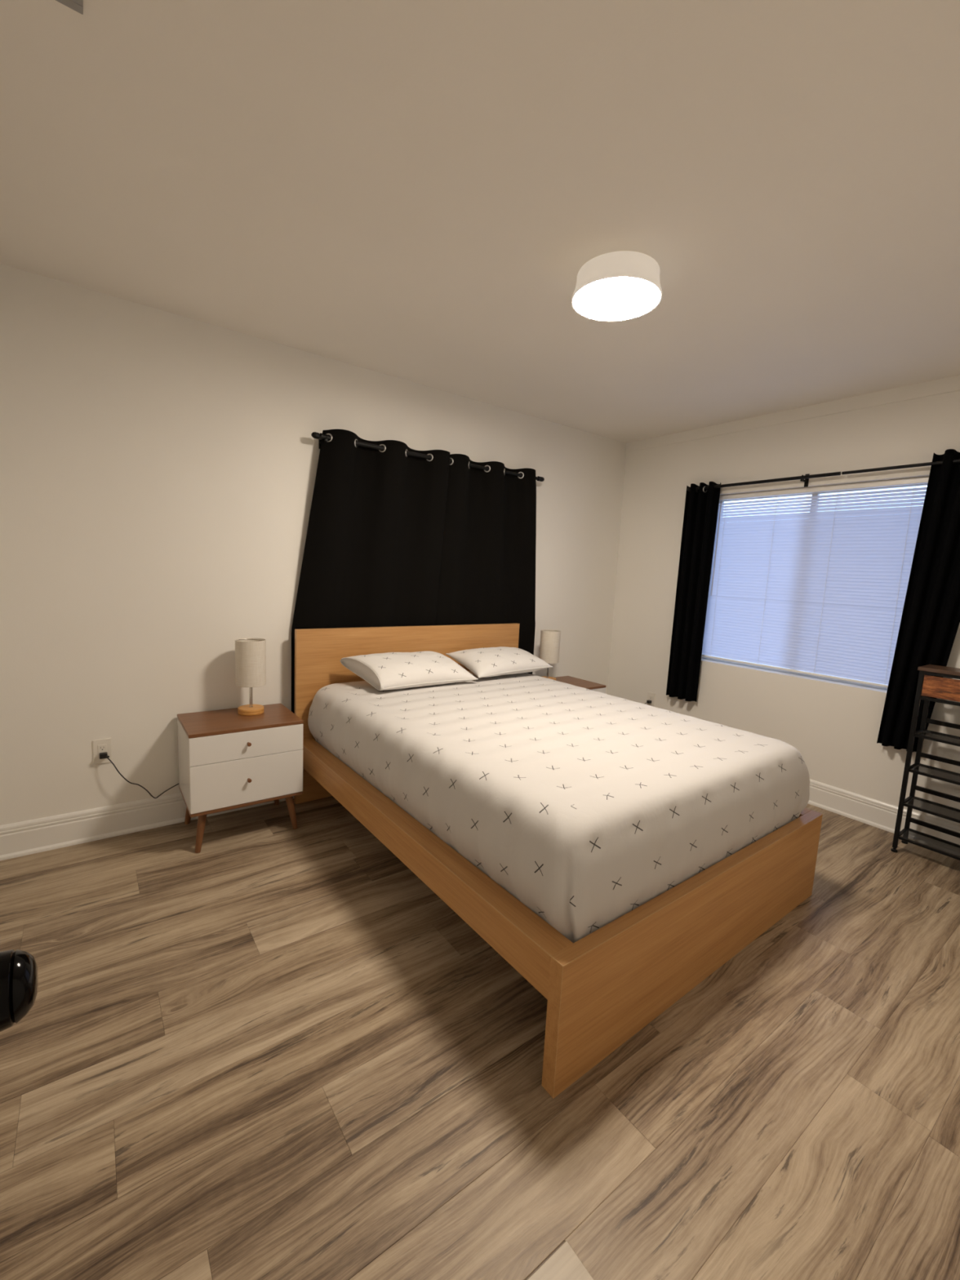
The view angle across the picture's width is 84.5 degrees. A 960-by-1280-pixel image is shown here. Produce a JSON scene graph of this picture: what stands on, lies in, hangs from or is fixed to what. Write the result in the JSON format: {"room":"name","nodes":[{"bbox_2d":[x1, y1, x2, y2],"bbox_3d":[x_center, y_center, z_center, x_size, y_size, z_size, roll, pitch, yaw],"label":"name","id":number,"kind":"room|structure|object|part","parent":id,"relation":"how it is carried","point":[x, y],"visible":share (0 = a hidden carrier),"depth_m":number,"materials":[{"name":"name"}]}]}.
{"room":"bedroom","nodes":[
{"label":"bedroom","id":0,"kind":"room"},
{"bbox_2d":[0,949,38,1031],"bbox_3d":[-0.241,0.320,0.167,0.128,2.028,0.735,-3,9,-36],"label":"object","id":1,"kind":"structure","parent":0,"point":[19,975],"depth_m":0.38,"materials":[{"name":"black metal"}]},
{"bbox_2d":[0,263,626,825],"bbox_3d":[-0.543,-0.309,3.454,4.479,2.594,0.160,-3,9,-36],"label":"wall","id":2,"kind":"structure","parent":0,"point":[158,467],"depth_m":2.59,"materials":[{"name":"white paint"}]},
{"bbox_2d":[92,737,111,764],"bbox_3d":[-1.817,0.536,2.541,0.072,0.120,0.009,-3,9,-36],"label":"wall outlet","id":3,"kind":"object","parent":2,"relation":"attached to","point":[102,745],"visible":0.75,"depth_m":2.54,"materials":[{"name":"white plastic"}]},
{"bbox_2d":[97,744,106,759],"bbox_3d":[-1.815,0.536,2.539,0.035,0.068,0.002,-3,9,-36],"label":"receptacle","id":4,"kind":"object","parent":3,"relation":"attached to","point":[101,748],"depth_m":2.53,"materials":[{"name":"white plastic"}]},
{"bbox_2d":[99,751,178,798],"bbox_3d":[-1.647,0.669,2.644,0.411,0.268,0.066,-3,9,-36],"label":"power cord","id":5,"kind":"object","parent":2,"relation":"attached to","point":[102,755],"visible":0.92,"depth_m":2.54,"materials":[{"name":"black plastic"}]},
{"bbox_2d":[0,792,293,860],"bbox_3d":[-0.543,0.832,3.526,4.159,0.155,0.024,-3,9,-36],"label":"baseboard","id":6,"kind":"structure","parent":2,"relation":"attached to","point":[26,837],"depth_m":2.54,"materials":[{"name":"white paint"}]},
{"bbox_2d":[311,431,544,481],"bbox_3d":[-0.240,-1.134,3.380,1.708,0.080,0.098,-3,9,-36],"label":"curtain rod","id":7,"kind":"object","parent":2,"relation":"attached to","point":[314,434],"visible":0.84,"depth_m":3.18,"materials":[{"name":"black metal"}]},
{"bbox_2d":[291,429,449,713],"bbox_3d":[-0.638,-0.373,3.191,0.959,1.619,0.112,-3,9,-36],"label":"curtain","id":8,"kind":"object","parent":7,"relation":"hanging from","point":[372,552],"visible":0.68,"depth_m":3.15,"materials":[{"name":"black fabric"}]},
{"bbox_2d":[435,453,536,674],"bbox_3d":[0.084,-0.407,3.721,0.924,1.619,0.106,-3,9,-36],"label":"curtain","id":9,"kind":"object","parent":7,"relation":"hanging from","point":[487,575],"visible":0.73,"depth_m":3.67,"materials":[{"name":"black fabric"}]},
{"bbox_2d":[0,795,959,1279],"bbox_3d":[0.381,1.153,2.289,4.259,0.080,3.270,-3,9,-36],"label":"floor","id":10,"kind":"structure","parent":0,"point":[271,1051],"depth_m":1.42,"materials":[{"name":"brown laminate"}]},
{"bbox_2d":[177,703,303,853],"bbox_3d":[-1.229,0.687,2.719,0.517,0.586,0.419,-3,9,-36],"label":"nightstand","id":11,"kind":"object","parent":10,"relation":"on","point":[228,760],"visible":1,"depth_m":2.56,"materials":[{"name":"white wood"}]},
{"bbox_3d":[-1.508,0.866,2.756,0.068,0.196,0.038,4,7,7],"label":"leg","id":12,"kind":"part","parent":11,"relation":"part of","materials":[{"name":"brown wood"}]},
{"bbox_3d":[-1.323,0.907,2.506,0.038,0.196,0.068,4,7,9],"label":"leg","id":13,"kind":"part","parent":11,"relation":"part of","materials":[{"name":"brown wood"}]},
{"bbox_3d":[-1.242,0.778,2.742,0.515,0.014,0.390,-3,9,-36],"label":"board","id":14,"kind":"part","parent":11,"relation":"part of","materials":[{"name":"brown wood"}]},
{"bbox_3d":[-1.116,0.502,2.553,0.515,0.132,0.017,-3,9,-36],"label":"drawer","id":15,"kind":"part","parent":11,"relation":"part of","materials":[{"name":"white paint"}]},
{"bbox_3d":[-1.124,0.681,2.576,0.515,0.224,0.017,-3,9,-36],"label":"drawer","id":16,"kind":"part","parent":11,"relation":"part of","materials":[{"name":"white paint"}]},
{"bbox_3d":[-1.155,0.814,2.626,0.427,0.018,0.016,-3,9,-36],"label":"leg rail","id":17,"kind":"part","parent":11,"relation":"part of","materials":[{"name":"brown wood"}]},
{"bbox_2d":[235,637,266,715],"bbox_3d":[-1.198,0.191,2.761,0.147,0.388,0.147,-3,9,-36],"label":"table lamp","id":18,"kind":"object","parent":11,"relation":"on","point":[250,653],"visible":1,"depth_m":2.70,"materials":[{"name":"white fabric"}]},
{"bbox_3d":[-1.195,0.116,2.751,0.147,0.236,0.147,-3,9,-36],"label":"lamp shade","id":19,"kind":"part","parent":18,"relation":"part of","materials":[{"name":"fabric"}]},
{"bbox_3d":[-1.202,0.277,2.772,0.020,0.155,0.020,-3,9,-36],"label":"stem","id":20,"kind":"part","parent":18,"relation":"part of","materials":[{"name":"silver metal"}]},
{"bbox_3d":[-1.170,0.850,3.004,0.038,0.196,0.068,4,7,9],"label":"leg","id":21,"kind":"part","parent":11,"relation":"part of","materials":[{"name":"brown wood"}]},
{"bbox_3d":[-0.985,0.891,2.754,0.068,0.196,0.038,4,7,7],"label":"leg","id":22,"kind":"part","parent":11,"relation":"part of","materials":[{"name":"brown wood"}]},
{"bbox_2d":[293,623,822,1098],"bbox_3d":[0.235,0.546,2.663,1.640,1.013,2.115,-3,9,-37],"label":"frame","id":23,"kind":"object","parent":10,"relation":"on","point":[601,988],"visible":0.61,"depth_m":1.79,"materials":[{"name":"brown wood"}]},
{"bbox_3d":[-0.393,0.411,3.485,1.640,1.013,0.030,-3,9,-37],"label":"headboard","id":24,"kind":"part","parent":23,"relation":"part of","materials":[{"name":"brown wood"}]},
{"bbox_3d":[-0.397,0.762,2.226,0.088,0.133,2.038,-3,9,-37],"label":"rail","id":25,"kind":"part","parent":23,"relation":"part of","materials":[{"name":"brown wood"}]},
{"bbox_2d":[307,671,809,942],"bbox_3d":[0.236,0.549,2.665,1.568,0.433,2.053,-3,9,-37],"label":"mattress","id":26,"kind":"object","parent":23,"relation":"on","point":[587,806],"visible":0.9,"depth_m":1.93,"materials":[{"name":"white fabric"}]},
{"bbox_2d":[339,651,478,690],"bbox_3d":[-0.404,0.165,3.070,0.708,0.172,0.390,-3,9,-36],"label":"pillow","id":27,"kind":"object","parent":26,"relation":"on","point":[388,670],"visible":1,"depth_m":2.95,"materials":[{"name":"fabric"}]},
{"bbox_2d":[445,646,552,678],"bbox_3d":[0.143,0.134,3.506,0.664,0.156,0.393,-3,9,-36],"label":"pillow","id":28,"kind":"object","parent":26,"relation":"on","point":[485,662],"visible":1,"depth_m":3.38,"materials":[{"name":"fabric"}]},
{"bbox_3d":[0.843,0.992,1.889,1.640,0.386,0.046,-3,9,-37],"label":"footboard","id":29,"kind":"part","parent":23,"relation":"part of","materials":[{"name":"brown wood"}]},
{"bbox_3d":[0.840,0.701,3.162,0.088,0.133,2.038,-3,9,-37],"label":"rail","id":30,"kind":"part","parent":23,"relation":"part of","materials":[{"name":"brown wood"}]},
{"bbox_2d":[527,1240,593,1279],"bbox_3d":[-0.092,1.281,0.789,0.812,0.004,0.182,-3,9,-36],"label":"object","id":31,"kind":"structure","parent":10,"relation":"on","point":[564,1264],"depth_m":1.06,"materials":[{"name":"brown wood"}]},
{"bbox_2d":[555,675,605,693],"bbox_3d":[0.611,0.615,3.969,0.517,0.586,0.419,-3,9,-36],"label":"nightstand","id":32,"kind":"object","parent":10,"relation":"on","point":[592,686],"visible":0.02,"depth_m":3.97,"materials":[{"name":"brown wood"}]},
{"bbox_2d":[539,629,560,679],"bbox_3d":[0.517,0.122,3.942,0.147,0.388,0.147,-3,9,-36],"label":"table lamp","id":33,"kind":"object","parent":32,"relation":"on","point":[549,647],"visible":0.77,"depth_m":3.87,"materials":[{"name":"white fabric"}]},
{"bbox_3d":[0.512,0.208,3.953,0.020,0.155,0.020,-3,9,-36],"label":"stem","id":34,"kind":"part","parent":33,"relation":"part of","materials":[{"name":"silver metal"}]},
{"bbox_3d":[0.520,0.047,3.932,0.147,0.236,0.147,-3,9,-36],"label":"lamp shade","id":35,"kind":"part","parent":33,"relation":"part of","materials":[{"name":"fabric"}]},
{"bbox_3d":[0.725,0.430,3.803,0.515,0.132,0.017,-3,9,-36],"label":"drawer","id":36,"kind":"part","parent":32,"relation":"part of","materials":[{"name":"white paint"}]},
{"bbox_2d":[890,664,959,860],"bbox_3d":[2.542,0.685,2.493,0.215,1.003,0.834,-3,9,-36],"label":"shoe rack","id":37,"kind":"object","parent":10,"relation":"on","point":[929,686],"visible":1,"depth_m":2.75,"materials":[{"name":"black metal"}]},
{"bbox_3d":[2.243,0.633,2.766,0.019,0.963,0.019,-3,9,-36],"label":"leg","id":38,"kind":"part","parent":37,"relation":"part of","materials":[{"name":"black metal"}]},
{"bbox_3d":[2.380,0.627,2.866,0.019,0.963,0.019,-3,9,-36],"label":"leg","id":39,"kind":"part","parent":37,"relation":"part of","materials":[{"name":"black metal"}]},
{"bbox_3d":[2.530,1.068,2.546,0.183,0.074,0.814,-3,9,-36],"label":"shelf frame","id":40,"kind":"part","parent":37,"relation":"part of","materials":[{"name":"black metal"}]},
{"bbox_2d":[899,829,959,857],"bbox_3d":[2.528,1.098,2.550,0.158,0.002,0.790,-3,9,-36],"label":"shelf","id":41,"kind":"object","parent":37,"relation":"attached to","point":[923,840],"depth_m":2.76,"materials":[{"name":"black metal"}]},
{"bbox_3d":[2.539,0.885,2.523,0.183,0.074,0.814,-3,9,-36],"label":"shelf frame","id":42,"kind":"part","parent":37,"relation":"part of","materials":[{"name":"black metal"}]},
{"bbox_2d":[904,797,959,819],"bbox_3d":[2.537,0.914,2.526,0.158,0.002,0.790,-3,9,-36],"label":"shelf","id":43,"kind":"object","parent":37,"relation":"attached to","point":[928,806],"depth_m":2.75,"materials":[{"name":"black metal"}]},
{"bbox_3d":[2.548,0.700,2.499,0.183,0.074,0.814,-3,9,-36],"label":"shelf frame","id":44,"kind":"part","parent":37,"relation":"part of","materials":[{"name":"black metal"}]},
{"bbox_2d":[910,764,959,782],"bbox_3d":[2.546,0.729,2.503,0.158,0.002,0.790,-3,9,-36],"label":"shelf","id":45,"kind":"object","parent":37,"relation":"attached to","point":[940,774],"depth_m":2.74,"materials":[{"name":"black metal"}]},
{"bbox_3d":[2.557,0.511,2.475,0.183,0.074,0.814,-3,9,-36],"label":"shelf frame","id":46,"kind":"part","parent":37,"relation":"part of","materials":[{"name":"black metal"}]},
{"bbox_2d":[916,730,959,743],"bbox_3d":[2.555,0.541,2.479,0.158,0.002,0.790,-3,9,-36],"label":"shelf","id":47,"kind":"object","parent":37,"relation":"attached to","point":[927,735],"depth_m":2.72,"materials":[{"name":"black metal"}]},
{"bbox_3d":[2.568,0.279,2.445,0.186,0.148,0.818,-3,9,-36],"label":"drawer frame","id":48,"kind":"part","parent":37,"relation":"part of","materials":[{"name":"black metal"}]},
{"bbox_3d":[2.380,0.256,2.552,0.013,0.106,0.378,-3,9,-36],"label":"drawer","id":49,"kind":"part","parent":37,"relation":"part of","materials":[{"name":"brown wood"}]},
{"bbox_2d":[0,0,959,443],"bbox_3d":[0.506,-1.436,1.957,4.479,0.120,3.490,-3,9,-36],"label":"ceiling","id":50,"kind":"structure","parent":0,"point":[420,192],"depth_m":1.55,"materials":[{"name":"white paint"}]},
{"bbox_2d":[55,0,83,14],"bbox_3d":[-0.922,-1.313,0.967,0.310,0.010,0.158,-3,9,-36],"label":"ceiling vent","id":51,"kind":"object","parent":50,"relation":"in","point":[76,5],"visible":1,"depth_m":1.10,"materials":[{"name":"grey metal"}]},
{"bbox_2d":[571,250,662,321],"bbox_3d":[0.519,-1.333,2.002,0.331,0.094,0.331,-3,9,-36],"label":"ceiling light","id":52,"kind":"object","parent":50,"relation":"attached to","point":[624,285],"visible":1,"depth_m":1.92,"materials":[{"name":"white plastic"}]},
{"bbox_2d":[573,276,660,320],"bbox_3d":[0.517,-1.293,2.007,0.323,0.013,0.323,-3,9,-36],"label":"diffuser","id":53,"kind":"object","parent":52,"relation":"attached to","point":[595,298],"depth_m":1.98,"materials":[{"name":"white plastic"}]},
{"bbox_2d":[607,390,959,826],"bbox_3d":[2.227,-0.162,3.344,0.160,2.594,3.330,-3,9,-36],"label":"wall","id":54,"kind":"structure","parent":0,"point":[834,726],"depth_m":3.51,"materials":[{"name":"white paint"}]},
{"bbox_2d":[646,691,655,706],"bbox_3d":[1.409,0.492,4.355,0.009,0.120,0.072,-3,9,-36],"label":"wall outlet","id":55,"kind":"object","parent":54,"relation":"attached to","point":[651,696],"visible":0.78,"depth_m":4.34,"materials":[{"name":"white plastic"}]},
{"bbox_2d":[648,695,653,704],"bbox_3d":[1.407,0.492,4.353,0.002,0.068,0.035,-3,9,-36],"label":"receptacle","id":56,"kind":"object","parent":55,"relation":"attached to","point":[651,697],"depth_m":4.34,"materials":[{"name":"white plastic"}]},
{"bbox_2d":[626,374,959,453],"bbox_3d":[2.173,-1.415,3.198,0.007,0.078,3.170,-3,9,-36],"label":"trim","id":57,"kind":"structure","parent":54,"relation":"attached to","point":[952,384],"depth_m":3.31,"materials":[{"name":"white paint"}]},
{"bbox_2d":[702,483,927,689],"bbox_3d":[2.160,-0.378,3.516,0.036,1.223,1.320,-3,9,-36],"label":"window","id":58,"kind":"structure","parent":54,"relation":"in","point":[925,484],"depth_m":3.46,"materials":[{"name":"white paint"}]},
{"bbox_2d":[701,476,928,687],"bbox_3d":[2.099,-0.387,3.469,0.045,1.197,1.296,-3,9,-36],"label":"window blind","id":59,"kind":"object","parent":58,"relation":"attached to","point":[811,595],"visible":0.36,"depth_m":3.39,"materials":[{"name":"white paint"}]},
{"bbox_3d":[1.773,-0.451,3.913,0.027,1.157,0.002,-3,9,-36],"label":"ladder cord","id":60,"kind":"part","parent":59,"relation":"part of","materials":[{"name":"white fabric"}]},
{"bbox_3d":[1.982,-0.405,3.631,0.027,1.157,0.002,-3,9,-36],"label":"ladder cord","id":61,"kind":"part","parent":59,"relation":"part of","materials":[{"name":"white fabric"}]},
{"bbox_3d":[2.073,0.200,3.546,0.026,0.014,1.296,-3,9,-36],"label":"rail","id":62,"kind":"part","parent":59,"relation":"part of","materials":[{"name":"white paint"}]},
{"bbox_3d":[2.195,-0.358,3.344,0.027,1.157,0.002,-3,9,-36],"label":"ladder cord","id":63,"kind":"part","parent":59,"relation":"part of","materials":[{"name":"white fabric"}]},
{"bbox_3d":[2.420,-0.308,3.042,0.027,1.157,0.002,-3,9,-36],"label":"ladder cord","id":64,"kind":"part","parent":59,"relation":"part of","materials":[{"name":"white fabric"}]},
{"bbox_2d":[687,458,959,492],"bbox_3d":[2.169,-0.985,3.166,0.081,0.080,2.018,-3,9,-36],"label":"curtain rod","id":65,"kind":"object","parent":54,"relation":"attached to","point":[806,477],"visible":0.94,"depth_m":3.24,"materials":[{"name":"black metal"}]},
{"bbox_2d":[666,481,720,702],"bbox_3d":[1.588,-0.346,3.957,0.074,1.612,0.269,-3,9,-36],"label":"curtain","id":66,"kind":"object","parent":65,"relation":"hanging from","point":[701,508],"visible":1,"depth_m":3.94,"materials":[{"name":"black fabric"}]},
{"bbox_2d":[876,448,959,751],"bbox_3d":[2.442,-0.180,2.804,0.058,1.617,0.369,-3,9,-36],"label":"curtain","id":67,"kind":"object","parent":65,"relation":"hanging from","point":[930,621],"visible":0.9,"depth_m":2.84,"materials":[{"name":"black fabric"}]},
{"bbox_2d":[808,778,959,844],"bbox_3d":[2.055,0.961,3.492,0.024,0.155,3.156,-3,9,-36],"label":"baseboard","id":68,"kind":"structure","parent":54,"relation":"attached to","point":[868,811],"depth_m":3.15,"materials":[{"name":"white paint"}]}
]}

